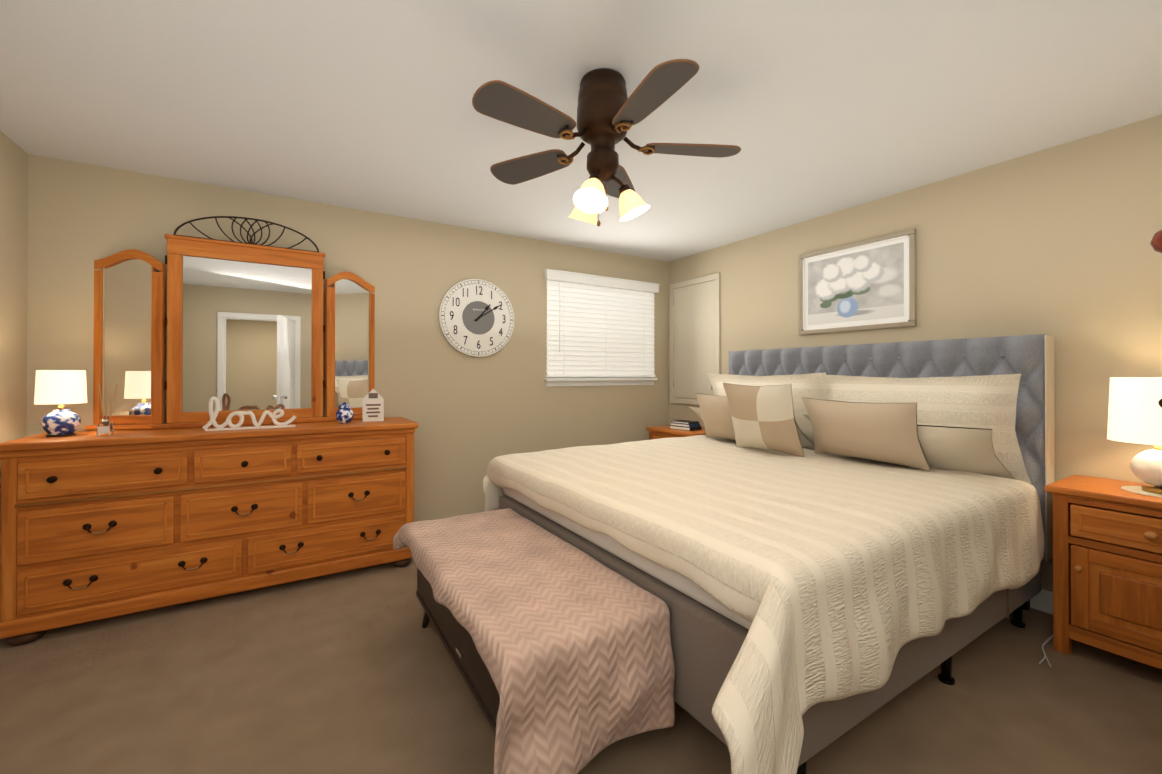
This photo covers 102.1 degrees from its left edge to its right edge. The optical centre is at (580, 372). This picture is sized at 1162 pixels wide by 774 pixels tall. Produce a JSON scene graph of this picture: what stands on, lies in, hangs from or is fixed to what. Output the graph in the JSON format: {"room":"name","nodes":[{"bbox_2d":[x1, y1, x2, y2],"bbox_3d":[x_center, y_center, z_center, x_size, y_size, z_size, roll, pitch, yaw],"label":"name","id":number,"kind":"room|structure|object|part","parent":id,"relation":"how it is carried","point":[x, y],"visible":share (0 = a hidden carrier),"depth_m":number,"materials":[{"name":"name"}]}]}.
{"room":"bedroom","nodes":[
{"label":"bedroom","id":0,"kind":"room"},
{"bbox_2d":[0,131,27,542],"bbox_3d":[-1.830,0.029,0.554,0.120,2.440,4.570,0,0,-32],"label":"wall","id":1,"kind":"structure","parent":0,"point":[13,259],"depth_m":2.40,"materials":[{"name":"beige paint"}]},
{"bbox_2d":[26,154,668,521],"bbox_3d":[-1.061,0.046,3.789,4.834,2.440,0.120,0,0,-32],"label":"wall","id":2,"kind":"structure","parent":0,"point":[472,416],"depth_m":3.58,"materials":[{"name":"beige paint"}]},
{"bbox_2d":[439,279,513,356],"bbox_3d":[-0.838,-0.447,3.833,0.630,0.630,0.038,0,0,-32],"label":"wall clock","id":3,"kind":"object","parent":2,"relation":"attached to","point":[476,317],"visible":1,"depth_m":3.81,"materials":[{"name":"white"}]},
{"bbox_2d":[547,285,652,377],"bbox_3d":[0.186,-0.380,4.564,1.220,0.860,0.120,0,0,-32],"label":"window","id":4,"kind":"structure","parent":2,"relation":"in","point":[599,377],"depth_m":4.56,"materials":[{"name":"white"}]},
{"bbox_2d":[546,280,655,376],"bbox_3d":[0.228,-0.393,4.496,1.240,0.866,0.065,0,0,-32],"label":"window blinds","id":5,"kind":"object","parent":4,"relation":"attached to","point":[603,339],"visible":0.96,"depth_m":4.46,"materials":[{"name":"white plastic"}]},
{"bbox_2d":[544,378,656,386],"bbox_3d":[0.213,0.087,4.517,1.280,0.075,0.105,0,0,-32],"label":"window sill","id":6,"kind":"structure","parent":2,"relation":"attached to","point":[550,382],"depth_m":4.45,"materials":[{"name":"white wood"}]},
{"bbox_2d":[544,269,659,292],"bbox_3d":[0.236,-0.865,4.484,1.300,0.090,0.064,0,0,-32],"label":"window valance","id":7,"kind":"object","parent":2,"relation":"attached to","point":[585,279],"visible":1,"depth_m":4.42,"materials":[{"name":"white"}]},
{"bbox_2d":[0,558,1161,773],"bbox_3d":[0.142,1.306,1.840,4.834,0.100,4.690,0,0,-32],"label":"floor","id":8,"kind":"structure","parent":0,"point":[350,672],"depth_m":1.77,"materials":[{"name":"carpet"}]},
{"bbox_2d":[0,417,417,645],"bbox_3d":[-1.986,0.793,2.803,1.856,0.935,0.545,0,0,-32],"label":"dresser","id":9,"kind":"object","parent":8,"relation":"on","point":[118,522],"visible":0.96,"depth_m":2.47,"materials":[{"name":"brown wood"}]},
{"bbox_2d":[34,370,86,436],"bbox_3d":[-2.663,0.155,2.408,0.184,0.335,0.184,0,0,-32],"label":"light","id":10,"kind":"object","parent":9,"relation":"on","point":[61,387],"visible":1,"depth_m":2.36,"materials":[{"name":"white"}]},
{"bbox_2d":[97,383,121,435],"bbox_3d":[-2.450,0.188,2.440,0.096,0.269,0.088,0,0,-32],"label":"reed diffuser","id":11,"kind":"object","parent":9,"relation":"on","point":[105,427],"visible":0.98,"depth_m":2.42,"materials":[{"name":"clear glass"}]},
{"bbox_2d":[84,216,374,429],"bbox_3d":[-2.104,-0.325,2.999,1.534,1.300,0.201,0,0,-32],"label":"dresser mirror","id":12,"kind":"object","parent":9,"relation":"on","point":[246,327],"visible":0.92,"depth_m":2.90,"materials":[{"name":"brown wood"}]},
{"bbox_2d":[202,397,296,430],"bbox_3d":[-1.903,0.229,2.714,0.449,0.190,0.012,0,0,-32],"label":"love sign","id":13,"kind":"object","parent":9,"relation":"on","point":[213,415],"visible":1,"depth_m":2.68,"materials":[{"name":"white paint"}]},
{"bbox_2d":[335,402,353,422],"bbox_3d":[-1.542,0.259,3.067,0.108,0.134,0.107,0,0,-32],"label":"ginger jar","id":14,"kind":"object","parent":9,"relation":"on","point":[344,413],"visible":1,"depth_m":3.03,"materials":[{"name":"blue ceramic"}]},
{"bbox_2d":[362,389,383,421],"bbox_3d":[-1.392,0.216,3.148,0.142,0.220,0.026,0,0,-24],"label":"sign","id":15,"kind":"object","parent":9,"relation":"on","point":[373,405],"visible":1,"depth_m":3.14,"materials":[{"name":"white paint"}]},
{"bbox_2d":[393,508,674,773],"bbox_3d":[-0.319,1.011,1.958,0.628,0.499,1.448,0,0,-32],"label":"bench","id":16,"kind":"object","parent":8,"relation":"on","point":[559,651],"visible":1,"depth_m":1.49,"materials":[{"name":"pink fabric"}]},
{"bbox_2d":[646,425,705,439],"bbox_3d":[0.976,0.897,4.388,0.470,0.745,0.624,0,0,-32],"label":"nightstand","id":17,"kind":"object","parent":8,"relation":"on","point":[657,432],"depth_m":4.33,"materials":[{"name":"brown wood"}]},
{"bbox_2d":[669,420,701,430],"bbox_3d":[0.967,0.486,4.361,0.171,0.074,0.240,0,0,-40],"label":"books","id":18,"kind":"object","parent":17,"relation":"on","point":[687,425],"visible":1,"depth_m":4.30,"materials":[{"name":"black paper"}]},
{"bbox_2d":[483,334,1054,773],"bbox_3d":[0.856,0.532,2.598,2.562,1.455,2.192,0,0,-32],"label":"bed","id":19,"kind":"object","parent":8,"relation":"on","point":[817,548],"visible":1,"depth_m":1.89,"materials":[{"name":"fabric"}]},
{"bbox_2d":[723,383,804,456],"bbox_3d":[1.140,0.287,2.963,0.196,0.464,0.484,-21,12,-33],"label":"pillow","id":20,"kind":"object","parent":19,"relation":"on","point":[763,418],"depth_m":2.87,"materials":[{"name":"beige fabric"}]},
{"bbox_3d":[1.853,0.536,3.259,0.170,1.455,2.035,0,0,-32],"label":"headboard","id":21,"kind":"part","parent":19,"relation":"part of","materials":[{"name":"fabric"}]},
{"bbox_2d":[1039,635,1052,666],"bbox_3d":[2.219,1.089,2.204,0.646,0.322,0.052,0,0,-38],"label":"cable","id":22,"kind":"object","parent":8,"relation":"on","point":[1047,640],"visible":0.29,"depth_m":2.11,"materials":[{"name":"white plastic"}]},
{"bbox_2d":[1045,475,1161,669],"bbox_3d":[2.461,0.884,1.990,0.470,0.745,0.624,0,0,-32],"label":"nightstand","id":23,"kind":"object","parent":8,"relation":"on","point":[1107,564],"visible":0.98,"depth_m":2.00,"materials":[{"name":"brown wood"}]},
{"bbox_2d":[1107,377,1161,497],"bbox_3d":[2.477,0.266,1.992,0.330,0.490,0.330,0,0,-32],"label":"light","id":24,"kind":"object","parent":23,"relation":"on","point":[1135,412],"visible":1,"depth_m":1.98,"materials":[{"name":"ceramic"},{"name":"fabric"},{"name":"metal"}]},
{"bbox_2d":[1150,230,1161,406],"bbox_3d":[1.749,0.417,0.952,0.520,1.668,0.776,0,0,-25],"label":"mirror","id":25,"kind":"object","parent":8,"relation":"on","point":[1156,243],"visible":1,"depth_m":1.28,"materials":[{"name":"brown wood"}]},
{"bbox_2d":[0,0,1161,261],"bbox_3d":[0.142,-1.234,1.853,4.834,0.100,4.690,0,0,-32],"label":"ceiling","id":26,"kind":"structure","parent":0,"point":[814,108],"depth_m":2.00,"materials":[{"name":"white paint"}]},
{"bbox_2d":[472,59,740,226],"bbox_3d":[0.081,-0.887,1.881,1.088,0.592,1.088,0,0,-32],"label":"ceiling fan","id":27,"kind":"object","parent":26,"relation":"hanging from","point":[610,113],"visible":1,"depth_m":1.82,"materials":[{"name":"brown wood"}]},
{"bbox_2d":[669,115,1161,591],"bbox_3d":[2.177,0.042,3.036,0.120,2.440,4.570,0,0,-32],"label":"wall","id":28,"kind":"structure","parent":0,"point":[1055,241],"depth_m":2.52,"materials":[{"name":"beige paint"}]},
{"bbox_2d":[670,273,719,404],"bbox_3d":[1.107,-0.305,4.631,0.021,1.240,0.665,0,0,-32],"label":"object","id":29,"kind":"structure","parent":28,"relation":"attached to","point":[694,334],"depth_m":4.62,"materials":[{"name":"beige paint"}]},
{"bbox_2d":[799,229,915,334],"bbox_3d":[1.913,-0.604,3.323,0.028,0.620,0.800,0,0,-32],"label":"picture frame","id":30,"kind":"object","parent":28,"relation":"attached to","point":[868,284],"visible":1,"depth_m":3.27,"materials":[{"name":"beige"}]},
{"bbox_2d":[1030,589,1052,613],"bbox_3d":[2.089,1.205,3.046,0.014,0.115,4.450,0,0,-32],"label":"baseboard","id":31,"kind":"structure","parent":28,"relation":"attached to","point":[1042,600],"depth_m":2.47,"materials":[{"name":"white"}]}
]}

